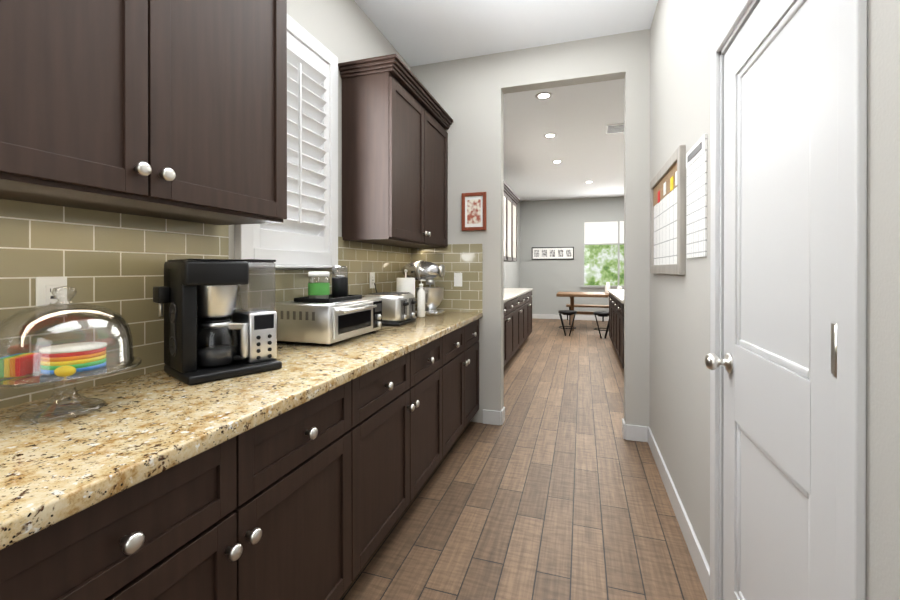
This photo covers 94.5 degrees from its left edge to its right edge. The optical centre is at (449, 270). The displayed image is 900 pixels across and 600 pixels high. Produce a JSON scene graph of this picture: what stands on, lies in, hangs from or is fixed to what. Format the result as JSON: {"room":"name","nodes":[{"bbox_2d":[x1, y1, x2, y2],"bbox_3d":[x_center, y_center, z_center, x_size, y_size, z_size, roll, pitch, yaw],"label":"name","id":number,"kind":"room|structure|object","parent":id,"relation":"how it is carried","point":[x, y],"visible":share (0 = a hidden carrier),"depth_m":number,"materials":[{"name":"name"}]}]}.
{"room":"butler's pantry","nodes":[
{"label":"butler's pantry","id":0,"kind":"room"},
{"bbox_2d":[229,0,410,269],"bbox_3d":[-1.176,-0.249,1.228,0.120,3.050,5.120,0,0,18],"label":"wall","id":1,"kind":"structure","parent":0,"point":[343,31],"depth_m":2.58,"materials":[{"name":"grey paint"}]},
{"bbox_2d":[0,0,286,224],"bbox_3d":[-0.965,-0.705,1.120,0.343,1.042,1.143,0,0,18],"label":"upper cabinet","id":2,"kind":"object","parent":1,"relation":"attached to","point":[172,109],"visible":1,"depth_m":1.09,"materials":[{"name":"brown wood"}]},
{"bbox_2d":[0,199,410,408],"bbox_3d":[-1.112,0.076,1.219,0.008,0.560,5.100,0,0,18],"label":"backsplash","id":3,"kind":"structure","parent":1,"relation":"attached to","point":[113,261],"depth_m":1.33,"materials":[{"name":"tile"}]},
{"bbox_2d":[36,276,66,318],"bbox_3d":[-1.119,0.076,1.171,0.009,0.116,0.072,0,0,18],"label":"electrical outlet plate","id":4,"kind":"object","parent":3,"relation":"attached to","point":[45,286],"visible":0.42,"depth_m":1.16,"materials":[{"name":"white plastic"}]},
{"bbox_2d":[370,272,374,288],"bbox_3d":[-0.551,0.070,2.961,0.009,0.116,0.072,0,0,18],"label":"electrical outlet plate","id":5,"kind":"object","parent":3,"relation":"attached to","point":[372,279],"visible":1,"depth_m":2.95,"materials":[{"name":"white plastic"}]},
{"bbox_2d":[235,14,340,267],"bbox_3d":[-0.840,-0.645,2.164,0.155,1.265,0.770,0,0,18],"label":"window shutter","id":6,"kind":"object","parent":1,"relation":"attached to","point":[312,133],"visible":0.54,"depth_m":2.24,"materials":[{"name":"white wood"}]},
{"bbox_2d":[338,54,452,247],"bbox_3d":[-0.331,-0.730,3.039,0.393,1.080,1.146,0,0,18],"label":"upper cabinet","id":7,"kind":"object","parent":1,"relation":"attached to","point":[397,120],"visible":0.98,"depth_m":2.59,"materials":[{"name":"brown wood"}]},
{"bbox_2d":[503,321,503,406],"bbox_3d":[1.922,-0.255,3.060,4.900,3.050,0.004,0,0,18],"label":"wall","id":8,"kind":"structure","parent":0,"point":[503,363],"depth_m":3.53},
{"bbox_2d":[354,0,657,200],"bbox_3d":[2.272,-1.823,4.159,5.500,0.080,13.200,0,0,18],"label":"ceiling","id":9,"kind":"structure","parent":0,"point":[577,119],"depth_m":3.50,"materials":[{"name":"white paint"}]},
{"bbox_2d":[535,92,552,99],"bbox_3d":[0.958,-1.780,4.250,0.176,0.006,0.176,0,0,18],"label":"recessed light","id":10,"kind":"object","parent":9,"relation":"in","point":[543,95],"visible":1,"depth_m":4.24,"materials":[{"name":"white"}]},
{"bbox_2d":[544,133,556,137],"bbox_3d":[1.328,-1.784,5.517,0.176,0.006,0.176,0,0,18],"label":"recessed light","id":11,"kind":"object","parent":9,"relation":"in","point":[550,135],"visible":0.92,"depth_m":5.51,"materials":[{"name":"white"}]},
{"bbox_2d":[605,123,623,133],"bbox_3d":[2.118,-1.779,5.230,0.300,0.015,0.350,0,0,18],"label":"ceiling vent","id":12,"kind":"object","parent":9,"relation":"in","point":[614,128],"visible":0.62,"depth_m":5.21,"materials":[{"name":"white metal"}]},
{"bbox_2d":[504,201,519,287],"bbox_3d":[0.655,-0.268,7.372,0.120,3.050,7.460,0,0,18],"label":"wall","id":13,"kind":"structure","parent":0,"point":[511,274],"depth_m":10.14,"materials":[{"name":"grey paint"}]},
{"bbox_2d":[504,190,507,261],"bbox_3d":[0.669,-0.716,6.584,0.378,1.109,0.666,0,0,18],"label":"window","id":14,"kind":"structure","parent":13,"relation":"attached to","point":[505,191],"depth_m":6.71,"materials":[{"name":"white glass"}]},
{"bbox_2d":[508,194,515,261],"bbox_3d":[0.835,-0.717,7.109,0.378,1.109,0.666,0,0,18],"label":"window","id":15,"kind":"structure","parent":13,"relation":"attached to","point":[511,200],"depth_m":7.26,"materials":[{"name":"white glass"}]},
{"bbox_2d":[512,202,518,261],"bbox_3d":[0.993,-0.719,7.605,0.378,1.109,0.608,0,0,18],"label":"upper cabinet","id":16,"kind":"object","parent":13,"relation":"attached to","point":[514,256],"depth_m":7.78,"materials":[{"name":"wood"}]},
{"bbox_2d":[339,318,706,599],"bbox_3d":[2.272,1.292,4.168,5.500,0.050,13.200,0,0,18],"label":"floor","id":17,"kind":"structure","parent":0,"point":[552,487],"depth_m":2.22,"materials":[{"name":"brown wood"}]},
{"bbox_2d":[0,379,363,599],"bbox_3d":[-0.820,0.836,1.126,0.618,0.880,1.196,0,0,18],"label":"base cabinet","id":18,"kind":"object","parent":17,"relation":"on","point":[305,471],"depth_m":1.02,"materials":[{"name":"black wood"}]},
{"bbox_2d":[0,311,482,554],"bbox_3d":[-0.806,0.376,1.123,0.649,0.040,5.100,0,0,18],"label":"countertop","id":19,"kind":"structure","parent":18,"relation":"on","point":[149,425],"depth_m":0.98,"materials":[{"name":"beige stone"}]},
{"bbox_2d":[0,286,141,422],"bbox_3d":[-0.971,0.197,1.049,0.312,0.316,0.312,0,0,18],"label":"cake stand","id":20,"kind":"object","parent":19,"relation":"on","point":[69,363],"visible":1,"depth_m":1.01,"materials":[{"name":"clear glass"}]},
{"bbox_2d":[153,259,281,384],"bbox_3d":[-0.809,0.158,1.457,0.260,0.393,0.335,0,0,42],"label":"coffee maker","id":21,"kind":"object","parent":19,"relation":"on","point":[214,330],"visible":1,"depth_m":1.40,"materials":[{"name":"black plastic"}]},
{"bbox_2d":[271,297,381,345],"bbox_3d":[-0.610,0.254,2.193,0.388,0.195,0.521,0,0,18],"label":"toaster oven","id":22,"kind":"object","parent":19,"relation":"on","point":[328,324],"visible":0.94,"depth_m":1.97,"materials":[{"name":"silver metal"}]},
{"bbox_2d":[294,294,361,302],"bbox_3d":[-0.629,0.146,2.178,0.200,0.020,0.320,0,0,18],"label":"serving tray","id":23,"kind":"object","parent":22,"relation":"on","point":[321,300],"visible":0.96,"depth_m":2.05,"materials":[{"name":"black plastic"}]},
{"bbox_2d":[308,272,329,298],"bbox_3d":[-0.663,0.078,2.105,0.105,0.142,0.105,0,0,18],"label":"jar","id":24,"kind":"object","parent":23,"relation":"on","point":[319,290],"visible":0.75,"depth_m":2.06,"materials":[{"name":"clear glass"}]},
{"bbox_2d":[332,266,347,297],"bbox_3d":[-0.595,0.062,2.251,0.086,0.172,0.086,0,0,18],"label":"jar","id":25,"kind":"object","parent":23,"relation":"on","point":[339,285],"visible":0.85,"depth_m":2.22,"materials":[{"name":"black glass"}]},
{"bbox_2d":[364,292,416,325],"bbox_3d":[-0.389,0.250,2.763,0.294,0.200,0.280,0,0,18],"label":"toaster","id":26,"kind":"object","parent":19,"relation":"on","point":[398,308],"visible":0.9,"depth_m":2.63,"materials":[{"name":"silver metal"}]},
{"bbox_2d":[397,269,416,317],"bbox_3d":[-0.324,0.170,3.057,0.160,0.358,0.160,0,0,18],"label":"paper towel holder","id":27,"kind":"object","parent":19,"relation":"on","point":[405,284],"visible":0.5,"depth_m":3.00,"materials":[{"name":"white paper"}]},
{"bbox_2d":[417,280,425,316],"bbox_3d":[-0.214,0.209,3.117,0.066,0.280,0.062,0,0,18],"label":"soap bottle","id":28,"kind":"object","parent":19,"relation":"on","point":[421,302],"visible":1,"depth_m":3.09,"materials":[{"name":"white plastic"}]},
{"bbox_2d":[402,261,444,314],"bbox_3d":[-0.228,0.135,3.332,0.358,0.426,0.263,0,0,18],"label":"stand mixer","id":29,"kind":"object","parent":19,"relation":"on","point":[427,271],"visible":0.67,"depth_m":3.28,"materials":[{"name":"silver metal"}]},
{"bbox_2d":[364,335,447,564],"bbox_3d":[-0.499,0.833,2.142,0.618,0.880,1.177,0,0,18],"label":"base cabinet","id":30,"kind":"object","parent":17,"relation":"on","point":[406,401],"depth_m":1.98,"materials":[{"name":"black wood"}]},
{"bbox_2d":[448,319,478,450],"bbox_3d":[-0.204,0.830,3.072,0.618,0.880,1.018,0,0,18],"label":"base cabinet","id":31,"kind":"object","parent":17,"relation":"on","point":[463,345],"depth_m":2.97,"materials":[{"name":"black wood"}]},
{"bbox_2d":[504,296,515,365],"bbox_3d":[0.397,0.823,5.265,0.659,0.880,1.161,0,0,18],"label":"base cabinet","id":32,"kind":"object","parent":17,"relation":"on","point":[509,305],"depth_m":5.38,"materials":[{"name":"black wood"}]},
{"bbox_2d":[504,288,531,299],"bbox_3d":[0.725,0.360,6.282,0.669,0.040,3.340,0,0,18],"label":"countertop","id":33,"kind":"structure","parent":32,"relation":"on","point":[508,292],"depth_m":6.66,"materials":[{"name":"white stone"}]},
{"bbox_2d":[516,292,527,350],"bbox_3d":[0.720,0.820,6.285,0.659,0.880,1.222,0,0,18],"label":"base cabinet","id":34,"kind":"object","parent":17,"relation":"on","point":[517,317],"depth_m":6.34,"materials":[{"name":"black wood"}]},
{"bbox_2d":[524,292,531,340],"bbox_3d":[1.043,0.817,7.304,0.659,0.880,1.161,0,0,18],"label":"base cabinet","id":35,"kind":"object","parent":17,"relation":"on","point":[527,315],"depth_m":7.22,"materials":[{"name":"black wood"}]},
{"bbox_2d":[558,310,576,335],"bbox_3d":[2.259,1.018,8.000,0.344,0.482,0.344,0,0,18],"label":"stool","id":36,"kind":"object","parent":17,"relation":"on","point":[567,312],"visible":0.98,"depth_m":7.92,"materials":[{"name":"grey metal"}]},
{"bbox_2d":[556,292,608,330],"bbox_3d":[3.250,0.871,8.578,2.000,0.785,0.900,0,0,18],"label":"dining table","id":37,"kind":"object","parent":17,"relation":"on","point":[571,295],"visible":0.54,"depth_m":8.58,"materials":[{"name":"brown wood"}]},
{"bbox_2d":[605,282,609,293],"bbox_3d":[3.250,0.362,8.576,0.110,0.230,0.110,0,0,18],"label":"vase","id":38,"kind":"object","parent":37,"relation":"on","point":[607,286],"visible":0.94,"depth_m":8.54,"materials":[{"name":"white ceramic"}]},
{"bbox_2d":[566,304,608,324],"bbox_3d":[3.491,1.021,9.341,1.700,0.460,0.300,0,0,18],"label":"bench","id":39,"kind":"object","parent":17,"relation":"on","point":[590,306],"visible":0.44,"depth_m":9.35,"materials":[{"name":"brown wood"}]},
{"bbox_2d":[593,311,608,337],"bbox_3d":[2.854,1.019,7.759,0.344,0.482,0.344,0,0,18],"label":"stool","id":40,"kind":"object","parent":17,"relation":"on","point":[602,314],"visible":0.9,"depth_m":7.69,"materials":[{"name":"grey metal"}]},
{"bbox_2d":[608,293,623,367],"bbox_3d":[2.900,0.821,5.961,1.084,0.880,2.600,0,0,18],"label":"kitchen island","id":41,"kind":"object","parent":17,"relation":"on","point":[616,315],"depth_m":5.71,"materials":[{"name":"black wood"}]},
{"bbox_2d":[608,289,623,304],"bbox_3d":[2.926,0.361,5.951,1.110,0.040,2.680,0,0,18],"label":"island countertop","id":42,"kind":"structure","parent":41,"relation":"on","point":[618,293],"depth_m":6.04,"materials":[{"name":"white stone"}]},
{"bbox_2d":[411,29,649,426],"bbox_3d":[1.903,-0.255,3.001,5.140,3.050,0.120,0,0,18],"label":"wall","id":43,"kind":"structure","parent":0,"point":[467,94],"depth_m":3.38,"materials":[{"name":"grey paint"}]},
{"bbox_2d":[411,244,482,311],"bbox_3d":[-0.035,0.064,3.549,0.638,0.570,0.008,0,0,18],"label":"backsplash","id":44,"kind":"structure","parent":43,"relation":"attached to","point":[466,260],"depth_m":3.51,"materials":[{"name":"tile"}]},
{"bbox_2d":[454,273,461,286],"bbox_3d":[0.068,0.079,3.507,0.072,0.116,0.008,0,0,18],"label":"switch plate","id":45,"kind":"object","parent":44,"relation":"attached to","point":[457,279],"visible":1,"depth_m":3.50,"materials":[{"name":"white plastic"}]},
{"bbox_2d":[462,192,485,230],"bbox_3d":[0.199,-0.489,3.465,0.210,0.315,0.022,0,0,18],"label":"framed picture","id":46,"kind":"object","parent":43,"relation":"attached to","point":[474,211],"visible":1,"depth_m":3.46,"materials":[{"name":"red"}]},
{"bbox_2d":[622,419,644,436],"bbox_3d":[2.781,1.213,2.798,3.019,0.115,0.021,0,0,18],"label":"baseboard","id":47,"kind":"structure","parent":43,"relation":"attached to","point":[631,433],"depth_m":3.10,"materials":[{"name":"white wood"}]},
{"bbox_2d":[520,196,623,315],"bbox_3d":[4.193,-0.277,10.226,5.140,3.050,0.120,0,0,18],"label":"wall","id":48,"kind":"structure","parent":0,"point":[550,223],"depth_m":10.62,"materials":[{"name":"grey paint"}]},
{"bbox_2d":[532,247,573,259],"bbox_3d":[2.621,-0.433,10.645,1.050,0.320,0.030,0,0,18],"label":"framed picture","id":49,"kind":"object","parent":48,"relation":"attached to","point":[552,253],"visible":0.96,"depth_m":10.63,"materials":[{"name":"black"}]},
{"bbox_2d":[532,314,608,320],"bbox_3d":[4.168,1.191,10.169,4.830,0.115,0.014,0,0,18],"label":"baseboard","id":50,"kind":"structure","parent":48,"relation":"attached to","point":[539,316],"depth_m":10.55,"materials":[{"name":"white wood"}]},
{"bbox_2d":[581,219,623,287],"bbox_3d":[4.129,-0.412,10.189,1.760,1.680,0.110,0,0,18],"label":"room window","id":51,"kind":"structure","parent":48,"relation":"in","point":[604,232],"depth_m":10.30,"materials":[{"name":"white"}]},
{"bbox_2d":[649,0,899,599],"bbox_3d":[0.759,-0.247,0.615,0.120,3.050,5.120,0,0,18],"label":"wall","id":52,"kind":"structure","parent":0,"point":[683,33],"depth_m":1.66,"materials":[{"name":"grey paint"}]},
{"bbox_2d":[650,145,685,274],"bbox_3d":[1.262,-0.293,2.448,0.028,0.630,0.920,0,0,18],"label":"frame","id":53,"kind":"object","parent":52,"relation":"attached to","point":[668,219],"visible":1,"depth_m":2.29,"materials":[{"name":"grey wood"}]},
{"bbox_2d":[645,426,709,599],"bbox_3d":[1.229,1.215,2.331,0.017,0.115,1.572,0,0,18],"label":"baseboard","id":54,"kind":"structure","parent":52,"relation":"attached to","point":[702,567],"depth_m":2.01,"materials":[{"name":"white wood"}]},
{"bbox_2d":[686,134,706,257],"bbox_3d":[1.068,-0.301,1.812,0.012,0.490,0.310,0,0,18],"label":"wall calendar","id":55,"kind":"object","parent":52,"relation":"attached to","point":[696,227],"visible":0.98,"depth_m":1.77,"materials":[{"name":"white paper"}]},
{"bbox_2d":[705,0,837,599],"bbox_3d":[0.848,0.250,1.146,0.108,2.028,0.722,0,0,18],"label":"door","id":56,"kind":"structure","parent":52,"relation":"in","point":[778,362],"depth_m":1.07,"materials":[{"name":"white wood"}]},
{"bbox_2d":[710,0,866,599],"bbox_3d":[0.914,0.213,1.133,0.136,2.126,0.879,0,0,18],"label":"door frame","id":57,"kind":"structure","parent":52,"relation":"attached to","point":[851,311],"depth_m":0.77,"materials":[{"name":"white wood"}]},
{"label":"outside","id":58,"kind":"structure","parent":0,"visible":0},
{"bbox_2d":[584,244,623,285],"bbox_3d":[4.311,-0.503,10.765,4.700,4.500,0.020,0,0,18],"label":"view","id":59,"kind":"structure","parent":58,"point":[599,276],"depth_m":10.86,"materials":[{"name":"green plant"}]}
]}

